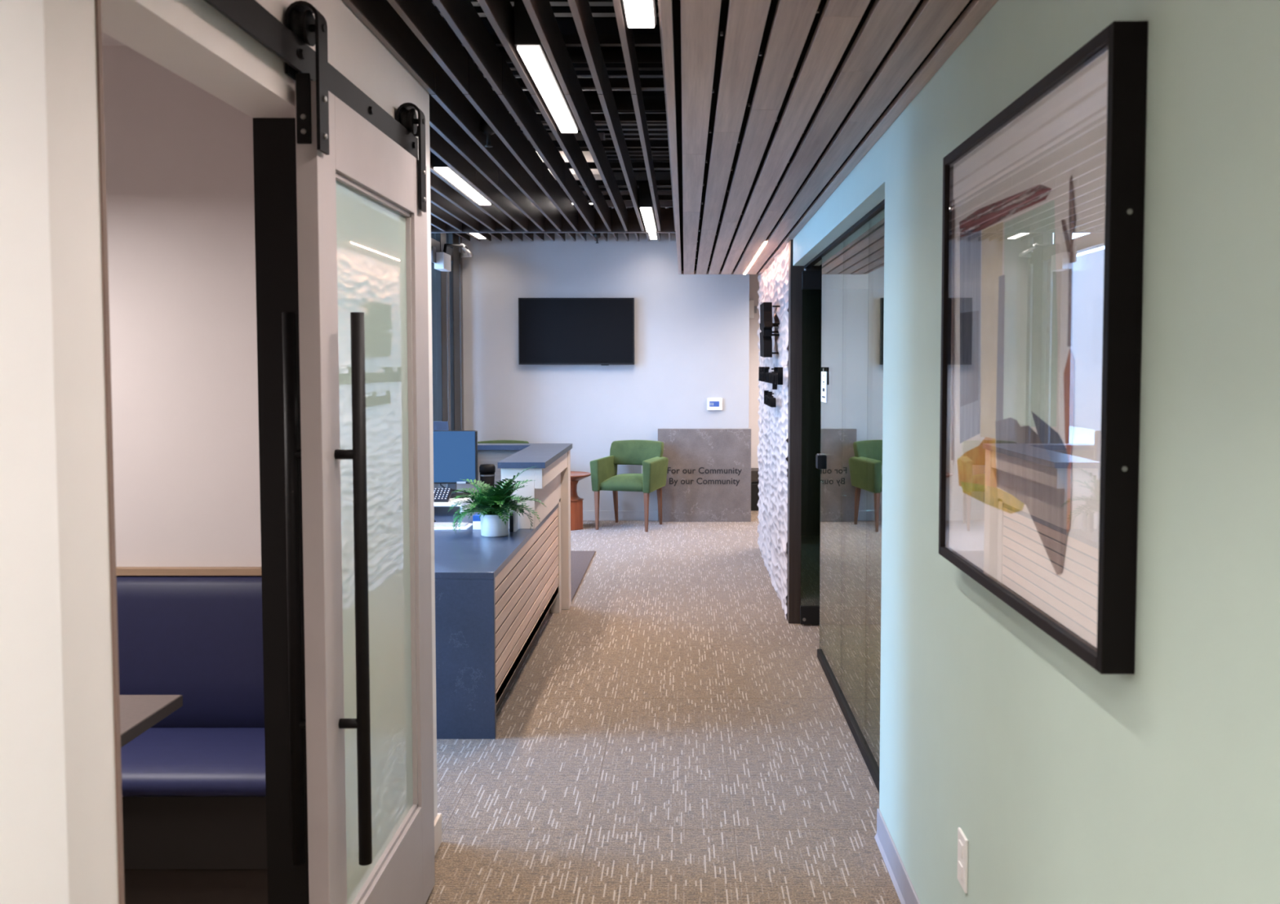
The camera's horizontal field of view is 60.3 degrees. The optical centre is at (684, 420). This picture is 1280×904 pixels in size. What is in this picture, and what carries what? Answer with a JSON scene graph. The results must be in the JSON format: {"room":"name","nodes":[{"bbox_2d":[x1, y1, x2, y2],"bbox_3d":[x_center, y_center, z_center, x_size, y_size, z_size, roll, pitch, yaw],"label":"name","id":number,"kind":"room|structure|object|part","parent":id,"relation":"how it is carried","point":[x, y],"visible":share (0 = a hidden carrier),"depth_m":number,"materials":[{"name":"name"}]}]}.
{"room":"office corridor","nodes":[
{"label":"office corridor","id":0,"kind":"room"},
{"bbox_2d":[0,0,69,903],"bbox_3d":[-0.859,-0.003,-0.936,0.198,3.300,4.530,0,3,0],"label":"wall","id":1,"kind":"structure","parent":0,"point":[34,867],"depth_m":1.27,"materials":[{"name":"white paint"}]},
{"bbox_2d":[102,45,261,566],"bbox_3d":[-2.029,-0.163,2.250,2.142,3.300,2.710,0,3,0],"label":"wall","id":2,"kind":"structure","parent":0,"point":[180,161],"depth_m":3.49,"materials":[{"name":"beige paint"}]},
{"bbox_2d":[115,566,261,575],"bbox_3d":[-1.970,0.481,3.516,2.020,0.025,0.025,0,3,0],"label":"trim","id":3,"kind":"structure","parent":2,"relation":"attached to","point":[120,571],"depth_m":3.50,"materials":[{"name":"beige wood"}]},
{"bbox_2d":[43,0,437,903],"bbox_3d":[-0.892,-0.171,2.400,0.131,3.300,2.410,0,3,0],"label":"wall","id":4,"kind":"structure","parent":0,"point":[193,40],"depth_m":1.54,"materials":[{"name":"beige paint"}]},
{"bbox_2d":[94,0,124,903],"bbox_3d":[-0.890,0.370,1.595,0.135,2.300,0.010,0,3,0],"label":"door frame","id":5,"kind":"structure","parent":4,"relation":"attached to","point":[97,2],"depth_m":1.58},
{"bbox_2d":[253,117,309,903],"bbox_3d":[-0.890,0.401,2.504,0.135,2.148,0.021,0,3,0],"label":"door frame","id":6,"kind":"structure","parent":4,"relation":"attached to","point":[274,151],"depth_m":2.48,"materials":[{"name":"black metal"}]},
{"bbox_2d":[204,0,417,159],"bbox_3d":[-0.801,-0.763,2.189,0.052,0.095,2.150,0,3,0],"label":"door track","id":7,"kind":"object","parent":4,"relation":"attached to","point":[249,15],"visible":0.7,"depth_m":2.26,"materials":[{"name":"black metal"}]},
{"bbox_2d":[281,0,435,903],"bbox_3d":[-0.787,0.280,2.810,0.178,2.335,1.006,0,3,0],"label":"sliding door","id":8,"kind":"structure","parent":7,"relation":"hanging from","point":[364,454],"depth_m":2.59,"materials":[{"name":"grey paint"}]},
{"bbox_3d":[-0.862,0.376,2.427,0.029,1.225,0.029,0,3,0],"label":"pull handle","id":9,"kind":"part","parent":8,"relation":"part of","materials":[{"name":"black metal"}]},
{"bbox_3d":[-0.791,-0.648,2.284,0.030,0.145,0.006,0,3,0],"label":"edge plate","id":10,"kind":"part","parent":8,"relation":"part of","materials":[{"name":"black metal"}]},
{"bbox_3d":[-0.713,0.376,2.427,0.029,1.225,0.029,0,3,0],"label":"pull handle","id":11,"kind":"part","parent":8,"relation":"part of","materials":[{"name":"black metal"}]},
{"bbox_3d":[-0.791,0.286,2.806,0.008,1.713,0.703,0,3,0],"label":"glass panel","id":12,"kind":"part","parent":8,"relation":"part of","materials":[{"name":"clear glass"}]},
{"bbox_3d":[-0.787,-0.649,2.759,0.045,0.160,0.703,0,3,0],"label":"rail","id":13,"kind":"part","parent":8,"relation":"part of","materials":[{"name":"grey paint"}]},
{"bbox_3d":[-0.787,1.294,2.857,0.045,0.305,0.703,0,3,0],"label":"rail","id":14,"kind":"part","parent":8,"relation":"part of","materials":[{"name":"grey paint"}]},
{"bbox_2d":[434,813,441,855],"bbox_3d":[-0.882,1.395,3.130,0.135,0.100,1.132,0,3,0],"label":"baseboard","id":15,"kind":"structure","parent":4,"relation":"attached to","point":[437,821],"depth_m":3.63,"materials":[{"name":"white paint"}]},
{"bbox_2d":[102,0,673,208],"bbox_3d":[-0.100,-1.672,5.373,8.200,0.800,17.500,0,3,0],"label":"ceiling","id":16,"kind":"structure","parent":0,"point":[647,42],"depth_m":5.06,"materials":[{"name":"black metal"}]},
{"bbox_3d":[-1.140,-1.213,3.509,2.220,0.030,0.030,0,3,0],"label":"carrier rail","id":17,"kind":"part","parent":16,"relation":"part of","materials":[{"name":"black metal"}]},
{"bbox_2d":[522,132,605,173],"bbox_3d":[-1.325,-1.831,7.537,1.550,0.280,0.280,0,3,0],"label":"duct","id":18,"kind":"object","parent":16,"relation":"attached to","point":[578,135],"visible":0.11,"depth_m":7.42,"materials":[{"name":"silver metal"}]},
{"bbox_3d":[-1.140,-1.240,4.058,2.220,0.030,0.030,0,3,0],"label":"carrier rail","id":19,"kind":"part","parent":16,"relation":"part of","materials":[{"name":"black metal"}]},
{"bbox_2d":[551,173,601,179],"bbox_3d":[-1.350,-1.893,8.165,1.500,0.280,0.280,0,3,0],"label":"duct","id":20,"kind":"object","parent":16,"relation":"attached to","point":[597,176],"visible":0.02,"depth_m":8.07,"materials":[{"name":"silver metal"}]},
{"bbox_3d":[-1.140,-1.268,4.607,2.220,0.030,0.030,0,3,0],"label":"carrier rail","id":21,"kind":"part","parent":16,"relation":"part of","materials":[{"name":"black metal"}]},
{"bbox_3d":[-1.140,-1.296,5.156,2.220,0.030,0.030,0,3,0],"label":"carrier rail","id":22,"kind":"part","parent":16,"relation":"part of","materials":[{"name":"black metal"}]},
{"bbox_3d":[-1.140,-1.323,5.706,2.220,0.030,0.030,0,3,0],"label":"carrier rail","id":23,"kind":"part","parent":16,"relation":"part of","materials":[{"name":"black metal"}]},
{"bbox_3d":[-1.140,-1.351,6.255,2.220,0.030,0.030,0,3,0],"label":"carrier rail","id":24,"kind":"part","parent":16,"relation":"part of","materials":[{"name":"black metal"}]},
{"bbox_3d":[-1.140,-1.379,6.804,2.220,0.030,0.030,0,3,0],"label":"carrier rail","id":25,"kind":"part","parent":16,"relation":"part of","materials":[{"name":"black metal"}]},
{"bbox_2d":[342,0,675,232],"bbox_3d":[-1.140,-1.079,2.623,2.220,0.158,9.201,0,3,0],"label":"ceiling","id":26,"kind":"structure","parent":0,"point":[525,197],"depth_m":4.12,"materials":[{"name":"black metal"}]},
{"bbox_2d":[431,152,492,204],"bbox_3d":[-1.084,-1.216,5.431,0.074,0.146,1.114,0,3,0],"label":"linear light","id":27,"kind":"object","parent":26,"relation":"attached to","point":[437,164],"visible":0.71,"depth_m":5.21,"materials":[{"name":"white plastic"}]},
{"bbox_2d":[434,167,490,204],"bbox_3d":[-1.084,-1.148,5.434,0.062,0.010,1.090,0,3,0],"label":"diffuser","id":28,"kind":"object","parent":27,"relation":"attached to","point":[448,173],"depth_m":5.33,"materials":[{"name":"white plastic"}]},
{"bbox_2d":[480,117,494,146],"bbox_3d":[-0.775,-1.136,4.348,0.070,0.108,0.070,0,3,0],"label":"sprinkler","id":29,"kind":"object","parent":26,"relation":"attached to","point":[485,128],"visible":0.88,"depth_m":4.33,"materials":[{"name":"black metal"}]},
{"bbox_2d":[514,0,579,133],"bbox_3d":[-0.432,-1.123,3.573,0.072,0.146,1.114,0,3,0],"label":"linear light","id":30,"kind":"object","parent":26,"relation":"attached to","point":[527,42],"visible":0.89,"depth_m":3.23,"materials":[{"name":"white plastic"}]},
{"bbox_2d":[517,45,577,133],"bbox_3d":[-0.432,-1.055,3.576,0.060,0.010,1.090,0,3,0],"label":"diffuser","id":31,"kind":"object","parent":30,"relation":"attached to","point":[535,59],"depth_m":3.43,"materials":[{"name":"white plastic"}]},
{"bbox_3d":[-1.140,-1.234,7.209,2.220,0.006,0.024,0,3,0],"label":"rail","id":32,"kind":"part","parent":26,"relation":"part of","materials":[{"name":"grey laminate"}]},
{"bbox_3d":[-1.140,-1.312,7.204,2.220,0.154,0.022,0,3,0],"label":"panel","id":33,"kind":"part","parent":26,"relation":"part of","materials":[{"name":"black metal"}]},
{"bbox_2d":[622,0,657,27],"bbox_3d":[-0.112,-1.056,2.252,0.080,0.146,1.189,0,3,0],"label":"linear light","id":34,"kind":"object","parent":26,"relation":"attached to","point":[637,13],"visible":1,"depth_m":2.73,"materials":[{"name":"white plastic"}]},
{"bbox_2d":[639,182,657,231],"bbox_3d":[-0.217,-1.278,6.652,0.074,0.146,1.079,0,3,0],"label":"linear light","id":35,"kind":"object","parent":26,"relation":"attached to","point":[646,205],"visible":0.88,"depth_m":6.13,"materials":[{"name":"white plastic"}]},
{"bbox_2d":[640,207,656,231],"bbox_3d":[-0.217,-1.210,6.655,0.062,0.010,1.055,0,3,0],"label":"diffuser","id":36,"kind":"object","parent":35,"relation":"attached to","point":[647,214],"depth_m":6.56,"materials":[{"name":"white plastic"}]},
{"bbox_2d":[454,191,672,240],"bbox_3d":[-1.125,-1.825,9.966,2.250,0.125,2.430,0,3,0],"label":"ceiling","id":37,"kind":"structure","parent":0,"point":[628,203],"depth_m":10.77,"materials":[{"name":"grey laminate"}]},
{"bbox_2d":[469,232,485,238],"bbox_3d":[-2.010,-1.864,10.645,0.084,0.146,0.574,0,3,0],"label":"linear light","id":38,"kind":"object","parent":37,"relation":"attached to","point":[476,234],"visible":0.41,"depth_m":10.65,"materials":[{"name":"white plastic"}]},
{"bbox_2d":[593,232,600,243],"bbox_3d":[-0.850,-1.774,10.674,0.070,0.108,0.070,0,3,0],"label":"sprinkler","id":39,"kind":"object","parent":37,"relation":"attached to","point":[597,235],"visible":0.88,"depth_m":10.65,"materials":[{"name":"black metal"}]},
{"bbox_3d":[-1.125,-1.765,8.767,2.250,0.125,0.030,0,3,0],"label":"panel","id":40,"kind":"part","parent":37,"relation":"part of","materials":[{"name":"metal"}]},
{"bbox_2d":[648,232,657,239],"bbox_3d":[-0.309,-1.844,10.250,0.080,0.146,1.484,0,3,0],"label":"linear light","id":41,"kind":"object","parent":37,"relation":"attached to","point":[652,235],"visible":0.3,"depth_m":10.72,"materials":[{"name":"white plastic"}]},
{"bbox_2d":[462,232,749,511],"bbox_3d":[-0.820,-0.650,11.932,2.960,3.300,1.300,0,3,0],"label":"wall","id":42,"kind":"structure","parent":0,"point":[691,331],"depth_m":11.28,"materials":[{"name":"grey paint"}]},
{"bbox_2d":[431,232,463,430],"bbox_3d":[-2.315,-0.536,9.660,0.110,3.300,3.250,0,3,0],"label":"window","id":43,"kind":"structure","parent":42,"relation":"in","point":[446,286],"depth_m":10.61,"materials":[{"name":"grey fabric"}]},
{"bbox_2d":[431,243,472,271],"bbox_3d":[-2.189,-1.548,10.475,0.166,0.300,1.358,0,3,0],"label":"door closer","id":44,"kind":"structure","parent":43,"relation":"attached to","point":[442,260],"depth_m":10.01,"materials":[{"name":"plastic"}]},
{"bbox_3d":[-2.152,-1.628,10.554,0.085,0.136,0.997,0,3,2],"label":"closer arm","id":45,"kind":"part","parent":44,"relation":"part of","materials":[{"name":"black metal"}]},
{"bbox_2d":[518,297,634,364],"bbox_3d":[-1.101,-0.907,11.224,1.178,0.687,0.086,0,3,0],"label":"television","id":46,"kind":"object","parent":42,"relation":"attached to","point":[552,331],"visible":1,"depth_m":11.18,"materials":[{"name":"black plastic"}]},
{"bbox_2d":[582,511,657,519],"bbox_3d":[-0.815,0.981,11.359,2.950,0.100,0.010,0,3,0],"label":"baseboard","id":47,"kind":"structure","parent":42,"relation":"attached to","point":[587,515],"depth_m":11.36,"materials":[{"name":"grey paint"}]},
{"bbox_2d":[706,397,722,409],"bbox_3d":[0.309,-0.169,11.292,0.156,0.126,0.028,0,3,0],"label":"thermostat","id":48,"kind":"object","parent":42,"relation":"attached to","point":[713,403],"visible":1,"depth_m":11.28,"materials":[{"name":"white plastic"}]},
{"bbox_2d":[425,510,901,903],"bbox_3d":[-0.100,1.382,5.576,8.200,0.120,17.400,0,3,0],"label":"floor","id":49,"kind":"structure","parent":0,"point":[667,735],"depth_m":4.55,"materials":[{"name":"carpet"}]},
{"bbox_2d":[119,694,182,747],"bbox_3d":[-1.956,1.107,2.449,1.292,0.742,0.884,0,3,0],"label":"table","id":50,"kind":"object","parent":49,"relation":"on","point":[138,713],"visible":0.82,"depth_m":2.75,"materials":[{"name":"grey laminate"}]},
{"bbox_2d":[115,575,267,903],"bbox_3d":[-1.958,0.971,3.315,1.985,0.928,0.469,0,3,0],"label":"banquette","id":51,"kind":"object","parent":49,"relation":"on","point":[193,789],"visible":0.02,"depth_m":3.31,"materials":[{"name":"blue leather"}]},
{"bbox_3d":[-1.958,0.742,3.483,1.985,0.488,0.112,0,3,0],"label":"backrest","id":52,"kind":"part","parent":51,"relation":"part of","materials":[{"name":"blue leather"}]},
{"bbox_3d":[-1.958,1.012,3.279,1.985,0.083,0.392,0,3,0],"label":"seat","id":53,"kind":"part","parent":51,"relation":"part of","materials":[{"name":"blue leather"}]},
{"bbox_2d":[433,443,572,738],"bbox_3d":[-1.448,0.758,6.011,1.404,1.082,2.650,0,3,0],"label":"reception desk","id":54,"kind":"object","parent":49,"relation":"on","point":[495,597],"visible":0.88,"depth_m":5.20,"materials":[{"name":"blue stone"}]},
{"bbox_2d":[432,418,449,430],"bbox_3d":[-1.715,0.256,7.062,0.470,0.537,0.120,0,3,0],"label":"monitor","id":55,"kind":"object","parent":54,"relation":"on","point":[437,425],"visible":0.05,"depth_m":7.05,"materials":[{"name":"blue plastic"}]},
{"bbox_2d":[434,523,472,529],"bbox_3d":[-1.395,0.576,5.992,0.450,0.006,0.190,0,3,0],"label":"paper sheet","id":56,"kind":"object","parent":54,"relation":"on","point":[468,525],"visible":0.21,"depth_m":5.92,"materials":[{"name":"white paper"}]},
{"bbox_2d":[434,522,468,526],"bbox_3d":[-1.305,0.567,6.006,0.230,0.010,0.100,0,3,0],"label":"paper pad","id":57,"kind":"object","parent":56,"relation":"on","point":[436,524],"visible":0.64,"depth_m":5.97,"materials":[{"name":"white paper"}]},
{"bbox_2d":[434,495,474,512],"bbox_3d":[-1.570,0.507,6.644,0.540,0.078,0.500,0,3,0],"label":"desk","id":58,"kind":"object","parent":54,"relation":"on","point":[436,504],"visible":0.12,"depth_m":6.47,"materials":[{"name":"white plastic"}]},
{"bbox_2d":[433,488,452,502],"bbox_3d":[-1.613,0.441,6.505,0.455,0.070,0.130,0,3,0],"label":"keyboard","id":59,"kind":"object","parent":58,"relation":"on","point":[440,495],"visible":0.16,"depth_m":6.49,"materials":[{"name":"black plastic"}]},
{"bbox_2d":[434,495,471,506],"bbox_3d":[-1.570,0.477,6.642,0.540,0.018,0.500,0,3,0],"label":"paper","id":60,"kind":"object","parent":58,"relation":"attached to","point":[436,504],"depth_m":6.43,"materials":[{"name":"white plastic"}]},
{"bbox_2d":[433,430,478,497],"bbox_3d":[-1.531,0.262,6.722,0.538,0.405,0.200,0,3,0],"label":"monitor","id":61,"kind":"object","parent":58,"relation":"on","point":[455,451],"visible":0.48,"depth_m":6.68,"materials":[{"name":"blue plastic"}]},
{"bbox_3d":[-1.317,0.514,6.679,0.015,0.060,0.390,0,3,0],"label":"leg","id":62,"kind":"part","parent":58,"relation":"part of","materials":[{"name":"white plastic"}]},
{"bbox_3d":[-1.331,1.020,4.713,1.038,0.690,0.032,0,3,0],"label":"waterfall panel","id":63,"kind":"part","parent":54,"relation":"part of","materials":[{"name":"blue stone"}]},
{"bbox_2d":[472,512,480,529],"bbox_3d":[-1.090,0.544,5.945,0.090,0.075,0.100,0,3,0],"label":"box","id":64,"kind":"object","parent":54,"relation":"on","point":[476,520],"visible":0.43,"depth_m":5.89,"materials":[{"name":"cardboard"}]},
{"bbox_3d":[-1.565,0.712,7.250,1.130,1.050,0.090,0,3,0],"label":"panel","id":65,"kind":"part","parent":54,"relation":"part of","materials":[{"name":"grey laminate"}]},
{"bbox_2d":[479,463,495,489],"bbox_3d":[-1.255,0.403,6.999,0.100,0.250,0.100,0,3,0],"label":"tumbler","id":66,"kind":"object","parent":54,"relation":"on","point":[486,471],"visible":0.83,"depth_m":6.96,"materials":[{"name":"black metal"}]},
{"bbox_3d":[-1.255,0.303,6.994,0.100,0.050,0.100,0,3,0],"label":"lid","id":67,"kind":"part","parent":66,"relation":"part of","materials":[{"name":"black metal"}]},
{"bbox_2d":[434,503,558,578],"bbox_3d":[-1.331,0.598,5.918,1.038,0.030,2.478,0,3,0],"label":"countertop","id":68,"kind":"structure","parent":54,"relation":"on","point":[466,553],"depth_m":5.28,"materials":[{"name":"blue stone"}]},
{"bbox_2d":[448,465,546,537],"bbox_3d":[-0.960,0.414,5.667,0.501,0.363,0.387,0,3,0],"label":"potted fern","id":69,"kind":"object","parent":54,"relation":"on","point":[495,504],"visible":1,"depth_m":5.63,"materials":[{"name":"plant"}]},
{"bbox_2d":[480,511,508,537],"bbox_3d":[-0.985,0.536,5.704,0.146,0.114,0.146,0,3,0],"label":"pot","id":70,"kind":"object","parent":69,"relation":"attached to","point":[491,526],"depth_m":5.64,"materials":[{"name":"white ceramic"}]},
{"bbox_2d":[509,506,517,532],"bbox_3d":[-0.909,0.521,5.849,0.032,0.130,0.090,0,3,0],"label":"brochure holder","id":71,"kind":"object","parent":54,"relation":"on","point":[513,518],"visible":0.72,"depth_m":5.81,"materials":[{"name":"black plastic"}]},
{"bbox_3d":[-0.879,0.712,7.250,0.242,1.050,0.130,0,3,0],"label":"post","id":72,"kind":"part","parent":54,"relation":"part of","materials":[{"name":"white paint"}]},
{"bbox_2d":[477,440,528,443],"bbox_3d":[-1.801,0.633,10.855,0.630,0.845,0.618,0,3,-8],"label":"armchair","id":73,"kind":"object","parent":49,"relation":"on","point":[489,441],"visible":0.19,"depth_m":11.06,"materials":[{"name":"green fabric"}]},
{"bbox_2d":[570,471,591,530],"bbox_3d":[-1.150,0.788,10.793,0.480,0.541,0.480,0,3,0],"label":"side table","id":74,"kind":"object","parent":49,"relation":"on","point":[576,503],"visible":0.38,"depth_m":10.70,"materials":[{"name":"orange wood"}]},
{"bbox_3d":[-1.150,0.676,10.788,0.320,0.196,0.320,0,3,0],"label":"stem","id":75,"kind":"part","parent":74,"relation":"part of","materials":[{"name":"red wood"}]},
{"bbox_2d":[570,551,595,600],"bbox_3d":[-1.482,1.174,8.420,1.435,0.009,2.060,0,3,0],"label":"floor mat","id":76,"kind":"object","parent":49,"relation":"on","point":[580,561],"visible":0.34,"depth_m":8.72,"materials":[{"name":"grey carpet"}]},
{"bbox_2d":[590,440,668,532],"bbox_3d":[-0.535,0.631,10.885,0.630,0.845,0.618,1,3,16],"label":"armchair","id":77,"kind":"object","parent":49,"relation":"on","point":[648,454],"visible":1,"depth_m":10.79,"materials":[{"name":"green fabric"}]},
{"bbox_3d":[-0.854,0.867,10.715,0.045,0.392,0.048,1,3,16],"label":"leg","id":78,"kind":"part","parent":77,"relation":"part of","materials":[{"name":"brown wood"}]},
{"bbox_3d":[-0.800,0.515,10.934,0.090,0.320,0.573,1,3,16],"label":"arm","id":79,"kind":"part","parent":77,"relation":"part of","materials":[{"name":"green fabric"}]},
{"bbox_3d":[-0.700,0.844,11.166,0.045,0.392,0.091,1,3,16],"label":"leg","id":80,"kind":"part","parent":77,"relation":"part of","materials":[{"name":"brown wood"}]},
{"bbox_3d":[-0.542,0.598,10.859,0.461,0.145,0.470,1,3,16],"label":"seat","id":81,"kind":"part","parent":77,"relation":"part of","materials":[{"name":"green fabric"}]},
{"bbox_3d":[-0.474,0.322,11.075,0.545,0.245,0.190,1,3,16],"label":"backrest","id":82,"kind":"part","parent":77,"relation":"part of","materials":[{"name":"green fabric"}]},
{"bbox_3d":[-0.367,0.874,10.571,0.045,0.392,0.048,1,3,16],"label":"leg","id":83,"kind":"part","parent":77,"relation":"part of","materials":[{"name":"brown wood"}]},
{"bbox_3d":[-0.283,0.523,10.781,0.090,0.320,0.573,1,3,16],"label":"arm","id":84,"kind":"part","parent":77,"relation":"part of","materials":[{"name":"green fabric"}]},
{"bbox_3d":[-0.250,0.851,11.033,0.045,0.392,0.091,1,3,16],"label":"leg","id":85,"kind":"part","parent":77,"relation":"part of","materials":[{"name":"brown wood"}]},
{"bbox_2d":[657,428,751,521],"bbox_3d":[0.202,0.558,11.286,0.954,0.952,0.092,0,3,0],"label":"sign panel","id":86,"kind":"object","parent":49,"relation":"on","point":[708,477],"visible":1,"depth_m":11.24,"materials":[{"name":"grey"}]},
{"bbox_2d":[751,467,759,510],"bbox_3d":[0.830,0.764,12.279,0.310,0.440,0.360,0,3,0],"label":"waste bin","id":87,"kind":"object","parent":49,"relation":"on","point":[754,471],"visible":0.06,"depth_m":12.11,"materials":[{"name":"black plastic"}]},
{"bbox_2d":[804,198,884,792],"bbox_3d":[0.745,0.237,5.188,0.036,2.206,3.140,0,3,0],"label":"glass wall","id":88,"kind":"structure","parent":49,"relation":"on","point":[828,652],"depth_m":5.51,"materials":[{"name":"black metal"}]},
{"bbox_2d":[815,453,822,468],"bbox_3d":[0.745,0.220,5.961,0.060,0.078,0.085,0,3,0],"label":"box","id":89,"kind":"object","parent":88,"relation":"attached to","point":[818,456],"visible":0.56,"depth_m":5.92,"materials":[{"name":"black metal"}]},
{"bbox_2d":[821,371,826,403],"bbox_3d":[0.739,-0.177,5.836,0.003,0.167,0.215,0,3,0],"label":"door sign","id":90,"kind":"object","parent":88,"relation":"attached to","point":[824,374],"visible":1,"depth_m":5.82,"materials":[{"name":"white plastic"}]},
{"bbox_3d":[0.745,0.209,5.580,0.010,2.162,0.806,0,3,0],"label":"glass panel","id":91,"kind":"part","parent":88,"relation":"part of","materials":[{"name":"clear glass"}]},
{"bbox_2d":[800,267,884,623],"bbox_3d":[1.081,0.163,6.721,0.738,2.180,0.041,0,3,0],"label":"door","id":92,"kind":"structure","parent":88,"relation":"in","point":[811,280],"depth_m":6.68,"materials":[{"name":"black metal"}]},
{"bbox_3d":[1.082,0.172,6.724,0.736,1.940,0.010,0,3,0],"label":"glass","id":93,"kind":"part","parent":92,"relation":"part of","materials":[{"name":"black glass"}]},
{"bbox_3d":[1.081,1.196,6.776,0.738,0.110,0.035,0,3,0],"label":"rail","id":94,"kind":"part","parent":92,"relation":"part of","materials":[{"name":"black plastic"}]},
{"bbox_3d":[1.081,-0.851,6.673,0.738,0.110,0.035,0,3,0],"label":"rail","id":95,"kind":"part","parent":92,"relation":"part of","materials":[{"name":"black plastic"}]},
{"bbox_2d":[748,274,759,467],"bbox_3d":[2.100,-0.680,12.532,3.200,3.300,0.100,0,3,0],"label":"wall","id":96,"kind":"structure","parent":0,"point":[753,389],"depth_m":12.49,"materials":[{"name":"beige paint"}]},
{"bbox_2d":[749,299,756,318],"bbox_3d":[0.765,-1.261,12.432,0.100,0.210,0.040,0,3,0],"label":"fire alarm","id":97,"kind":"object","parent":96,"relation":"attached to","point":[753,308],"visible":0.77,"depth_m":12.41,"materials":[{"name":"white plastic"}]},
{"bbox_2d":[659,0,998,274],"bbox_3d":[0.304,-1.053,3.110,0.712,0.260,12.318,0,3,0],"label":"wood soffit","id":98,"kind":"structure","parent":0,"point":[771,104],"depth_m":3.16,"materials":[{"name":"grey wood"}]},
{"bbox_2d":[743,239,766,274],"bbox_3d":[0.504,-1.182,8.051,0.017,0.030,2.360,0,3,0],"label":"light","id":99,"kind":"object","parent":98,"relation":"attached to","point":[765,242],"visible":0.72,"depth_m":7.67,"materials":[{"name":"grey plastic"}]},
{"bbox_2d":[836,217,884,605],"bbox_3d":[2.260,-0.288,4.721,2.880,3.300,4.460,0,3,0],"label":"wall","id":100,"kind":"structure","parent":0,"point":[860,313],"depth_m":6.87,"materials":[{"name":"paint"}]},
{"bbox_2d":[756,0,1279,903],"bbox_3d":[0.741,-0.211,3.204,0.238,3.300,12.820,0,3,0],"label":"wall","id":101,"kind":"structure","parent":0,"point":[1064,780],"depth_m":1.61,"materials":[{"name":"green paint"}]},
{"bbox_3d":[0.640,-0.846,8.898,0.035,0.794,1.382,0,3,0],"label":"relief panel","id":102,"kind":"part","parent":101,"relation":"part of","materials":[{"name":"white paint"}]},
{"bbox_3d":[0.640,0.351,8.958,0.035,1.598,1.382,0,3,0],"label":"relief panel","id":103,"kind":"part","parent":101,"relation":"part of","materials":[{"name":"white paint"}]},
{"bbox_2d":[760,302,780,357],"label":"wall sign","id":104,"kind":"object","parent":101,"relation":"attached to","point":[766,324],"depth_m":7.58,"materials":[{"name":"black metal"}]},
{"bbox_2d":[758,366,782,407],"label":"wall sign","id":105,"kind":"object","parent":101,"relation":"attached to","point":[775,378],"depth_m":7.47,"materials":[{"name":"black metal"}]},
{"bbox_3d":[0.642,0.421,7.579,0.032,1.598,1.373,0,3,0],"label":"relief panel","id":106,"kind":"part","parent":101,"relation":"part of","materials":[{"name":"white paint"}]},
{"bbox_3d":[0.638,-0.777,7.519,0.039,0.794,1.373,0,3,0],"label":"relief panel","id":107,"kind":"part","parent":101,"relation":"part of","materials":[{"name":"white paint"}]},
{"bbox_2d":[786,239,822,623],"bbox_3d":[0.752,0.048,6.816,0.215,2.420,0.110,0,3,0],"label":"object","id":108,"kind":"object","parent":101,"relation":"attached to","point":[804,388],"visible":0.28,"depth_m":6.76,"materials":[{"name":"black wood"}]},
{"bbox_2d":[874,808,920,903],"bbox_3d":[0.652,1.536,0.308,0.016,0.100,6.860,0,3,0],"label":"baseboard","id":109,"kind":"structure","parent":101,"relation":"attached to","point":[905,891],"depth_m":3.42,"materials":[{"name":"grey rubber"}]},
{"bbox_2d":[957,826,968,893],"bbox_3d":[0.655,1.037,2.598,0.010,0.127,0.075,0,3,0],"label":"outlet","id":110,"kind":"object","parent":101,"relation":"attached to","point":[962,842],"visible":1,"depth_m":2.58,"materials":[{"name":"white plastic"}]},
{"bbox_2d":[958,839,963,857],"bbox_3d":[0.652,1.011,2.597,0.004,0.032,0.035,0,3,0],"label":"socket","id":111,"kind":"object","parent":110,"relation":"attached to","point":[960,841],"depth_m":2.59,"materials":[{"name":"white plastic"}]},
{"bbox_2d":[958,860,963,879],"bbox_3d":[0.652,1.063,2.599,0.004,0.032,0.035,0,3,0],"label":"socket","id":112,"kind":"object","parent":110,"relation":"attached to","point":[960,862],"depth_m":2.59,"materials":[{"name":"white plastic"}]},
{"bbox_2d":[938,21,1147,674],"bbox_3d":[0.634,-0.124,2.103,0.049,0.941,1.036,0,3,0],"label":"framed picture","id":113,"kind":"object","parent":101,"relation":"attached to","point":[1043,204],"visible":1,"depth_m":1.88,"materials":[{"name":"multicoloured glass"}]},
{"bbox_3d":[0.634,-0.150,2.611,0.049,0.941,0.020,0,3,0],"label":"frame","id":114,"kind":"part","parent":113,"relation":"part of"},
{"bbox_3d":[0.634,0.336,2.127,0.049,0.020,0.995,0,3,0],"label":"frame","id":115,"kind":"part","parent":113,"relation":"part of","materials":[{"name":"black metal"}]},
{"bbox_3d":[0.634,-0.584,2.081,0.049,0.020,0.995,0,3,0],"label":"frame","id":116,"kind":"part","parent":113,"relation":"part of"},
{"bbox_3d":[0.634,-0.099,1.597,0.049,0.941,0.020,0,3,0],"label":"frame","id":117,"kind":"part","parent":113,"relation":"part of","materials":[{"name":"black wood"}]}
]}

